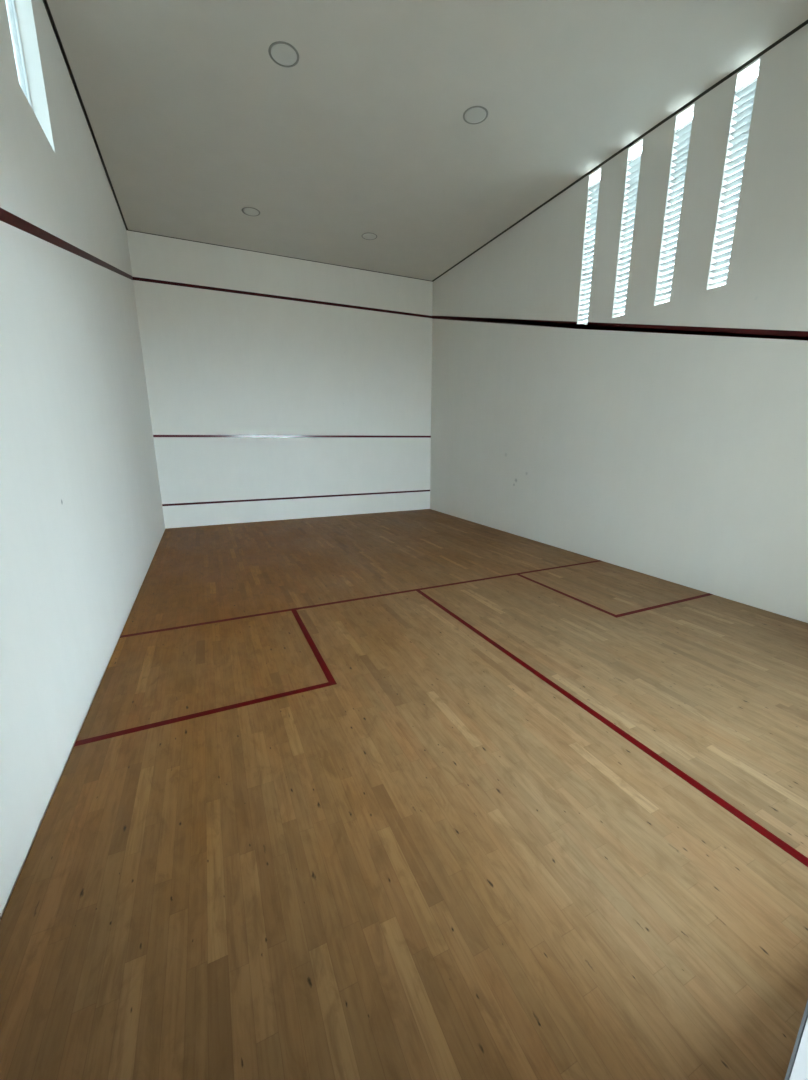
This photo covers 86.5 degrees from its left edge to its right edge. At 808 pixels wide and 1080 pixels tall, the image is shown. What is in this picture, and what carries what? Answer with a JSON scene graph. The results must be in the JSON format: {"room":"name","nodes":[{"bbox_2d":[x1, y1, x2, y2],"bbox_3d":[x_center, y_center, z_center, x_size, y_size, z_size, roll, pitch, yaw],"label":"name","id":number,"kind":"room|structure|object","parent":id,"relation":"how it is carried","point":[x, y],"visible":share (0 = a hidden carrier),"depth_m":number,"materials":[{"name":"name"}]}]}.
{"room":"sports hall","nodes":[
{"label":"sports hall","id":0,"kind":"room"},
{"bbox_2d":[0,0,164,919],"bbox_3d":[-3.089,-1.954,4.034,0.160,5.780,10.100,-6,14,-24],"label":"wall","id":1,"kind":"structure","parent":0,"point":[82,525],"depth_m":3.05,"materials":[{"name":"paint"}]},
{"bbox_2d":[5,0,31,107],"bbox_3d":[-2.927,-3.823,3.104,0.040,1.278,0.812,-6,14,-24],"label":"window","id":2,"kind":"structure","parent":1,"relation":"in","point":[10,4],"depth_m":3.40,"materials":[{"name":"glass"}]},
{"bbox_2d":[0,208,132,279],"bbox_3d":[-3.016,-2.648,3.906,0.002,2.629,10.097,-6,14,-24],"label":"court line","id":3,"kind":"object","parent":1,"relation":"attached to","point":[7,217],"visible":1,"depth_m":3.25,"materials":[{"name":"red paint"}]},
{"bbox_2d":[127,230,432,528],"bbox_3d":[-2.237,-3.323,9.905,6.720,5.780,0.160,-6,14,-24],"label":"wall","id":4,"kind":"structure","parent":0,"point":[216,362],"depth_m":9.56,"materials":[{"name":"paint"}]},
{"bbox_2d":[133,277,431,317],"bbox_3d":[-2.206,-5.239,9.383,6.399,0.056,0.002,-6,14,-24],"label":"court line","id":5,"kind":"object","parent":4,"relation":"attached to","point":[134,278],"visible":1,"depth_m":9.12,"materials":[{"name":"red paint"}]},
{"bbox_2d":[153,435,430,437],"bbox_3d":[-2.202,-2.425,10.039,6.399,0.048,0.002,-6,14,-24],"label":"court line","id":6,"kind":"object","parent":4,"relation":"attached to","point":[153,435],"visible":1,"depth_m":9.85,"materials":[{"name":"red paint"}]},
{"bbox_2d":[162,490,429,505],"bbox_3d":[-2.200,-1.040,10.362,6.399,0.044,0.002,-6,14,-24],"label":"court line","id":7,"kind":"object","parent":4,"relation":"attached to","point":[175,504],"visible":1,"depth_m":10.12,"materials":[{"name":"red paint"}]},
{"bbox_2d":[0,509,807,1079],"bbox_3d":[-0.056,0.527,5.905,6.384,0.030,10.314,-6,14,-24],"label":"floor","id":8,"kind":"structure","parent":0,"point":[431,861],"depth_m":2.03,"materials":[{"name":"brown wood"}]},
{"bbox_2d":[74,610,336,745],"bbox_3d":[-1.619,1.025,3.709,1.668,0.002,1.640,-6,14,-24],"label":"court line","id":9,"kind":"object","parent":8,"relation":"on","point":[331,681],"visible":1,"depth_m":3.09,"materials":[{"name":"red paint"}]},
{"bbox_2d":[120,560,600,637],"bbox_3d":[0.174,0.626,5.412,6.382,0.002,0.052,-6,14,-24],"label":"court line","id":10,"kind":"object","parent":8,"relation":"on","point":[191,625],"visible":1,"depth_m":4.96,"materials":[{"name":"red paint"}]},
{"bbox_2d":[417,590,807,866],"bbox_3d":[1.079,1.081,3.453,0.052,0.002,4.358,-6,14,-24],"label":"court line","id":11,"kind":"object","parent":8,"relation":"on","point":[780,843],"visible":1,"depth_m":2.55,"materials":[{"name":"red paint"}]},
{"bbox_2d":[517,574,712,617],"bbox_3d":[2.671,0.575,5.616,1.664,0.002,1.640,-6,14,-24],"label":"court line","id":12,"kind":"object","parent":8,"relation":"on","point":[708,594],"visible":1,"depth_m":4.97,"materials":[{"name":"red paint"}]},
{"bbox_2d":[47,0,807,280],"bbox_3d":[-0.111,-5.002,4.726,6.340,0.035,10.067,-6,14,-24],"label":"ceiling","id":13,"kind":"structure","parent":0,"point":[194,123],"depth_m":4.93,"materials":[{"name":"paint"}]},
{"bbox_2d":[242,207,259,215],"bbox_3d":[-2.599,-5.576,7.291,0.301,0.004,0.301,-6,14,-24],"label":"recessed light","id":14,"kind":"object","parent":13,"relation":"in","point":[249,211],"visible":1,"depth_m":7.28,"materials":[{"name":"white plastic"}]},
{"bbox_2d":[268,41,298,67],"bbox_3d":[-1.209,-4.886,4.322,0.301,0.004,0.301,-6,14,-24],"label":"recessed light","id":15,"kind":"object","parent":13,"relation":"in","point":[283,54],"visible":1,"depth_m":4.32,"materials":[{"name":"white plastic"}]},
{"bbox_2d":[271,44,296,65],"bbox_3d":[-1.209,-4.886,4.322,0.253,0.004,0.253,1,13,3],"label":"diffuser","id":16,"kind":"object","parent":15,"relation":"attached to","point":[281,54],"depth_m":4.32,"materials":[{"name":"white plastic"}]},
{"bbox_2d":[362,233,376,239],"bbox_3d":[-0.659,-5.785,8.177,0.301,0.004,0.301,-6,14,-24],"label":"recessed light","id":17,"kind":"object","parent":13,"relation":"in","point":[368,236],"visible":1,"depth_m":8.18,"materials":[{"name":"white plastic"}]},
{"bbox_2d":[463,106,487,124],"bbox_3d":[0.855,-5.078,5.133,0.301,0.004,0.301,-6,14,-24],"label":"recessed light","id":18,"kind":"object","parent":13,"relation":"in","point":[473,115],"visible":1,"depth_m":5.13,"materials":[{"name":"white plastic"}]},
{"bbox_2d":[465,108,485,122],"bbox_3d":[0.855,-5.078,5.133,0.253,0.004,0.253,10,16,37],"label":"diffuser","id":19,"kind":"object","parent":18,"relation":"attached to","point":[472,115],"depth_m":5.13,"materials":[{"name":"white plastic"}]},
{"bbox_2d":[430,24,807,622],"bbox_3d":[2.851,-2.577,6.674,0.100,5.780,10.100,-6,14,-24],"label":"wall","id":20,"kind":"structure","parent":0,"point":[682,459],"depth_m":5.62,"materials":[{"name":"paint"}]},
{"bbox_2d":[43,0,807,281],"bbox_3d":[-0.109,-5.005,4.722,6.399,0.076,10.100,-6,14,-24],"label":"trim","id":21,"kind":"structure","parent":20,"relation":"attached to","point":[46,5],"depth_m":5.33,"materials":[{"name":"black metal"}]},
{"bbox_2d":[579,173,600,323],"bbox_3d":[2.796,-4.290,6.412,0.111,2.055,0.210,-6,14,-24],"label":"window","id":22,"kind":"structure","parent":20,"relation":"in","point":[594,188],"depth_m":6.40,"materials":[{"name":"glass"}]},
{"bbox_2d":[432,316,807,340],"bbox_3d":[2.804,-3.259,6.493,0.002,2.629,10.097,-6,14,-24],"label":"court line","id":23,"kind":"object","parent":20,"relation":"attached to","point":[711,331],"visible":1,"depth_m":5.56,"materials":[{"name":"red paint"}]},
{"bbox_2d":[613,146,641,316],"bbox_3d":[3.067,-4.155,5.835,0.111,2.055,0.207,-6,14,-24],"label":"window","id":24,"kind":"structure","parent":20,"relation":"in","point":[635,162],"depth_m":5.82,"materials":[{"name":"glass"}]},
{"bbox_2d":[656,111,692,303],"bbox_3d":[3.335,-4.022,5.262,0.111,2.055,0.210,-6,14,-24],"label":"window","id":25,"kind":"structure","parent":20,"relation":"in","point":[684,132],"depth_m":5.25,"materials":[{"name":"glass"}]},
{"bbox_2d":[708,67,758,287],"bbox_3d":[3.608,-3.887,4.680,0.111,2.055,0.208,-6,14,-24],"label":"window","id":26,"kind":"structure","parent":20,"relation":"in","point":[746,93],"depth_m":4.66,"materials":[{"name":"glass"}]},
{"bbox_3d":[2.038,-1.205,0.788,6.720,5.780,0.220,-6,14,-24],"label":"wall","id":27,"kind":"structure","parent":0,"visible":0},
{"bbox_2d":[785,1000,807,1079],"bbox_3d":[0.115,0.609,0.308,1.487,2.350,0.222,-6,14,-24],"label":"door","id":28,"kind":"structure","parent":27,"relation":"in","point":[797,1069],"depth_m":0.79,"materials":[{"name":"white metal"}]},
{"bbox_3d":[-0.304,0.727,6.019,86.000,0.230,80.000,-6,14,-24],"label":"ground","id":29,"kind":"structure","parent":0,"visible":0},
{"bbox_2d":[583,145,746,322],"bbox_3d":[7.255,-7.508,19.839,7.500,9.520,36.400,-6,14,-24],"label":"wall","id":30,"kind":"structure","parent":29,"relation":"on","point":[746,145],"depth_m":11.12,"materials":[{"name":"paint"}]}
]}

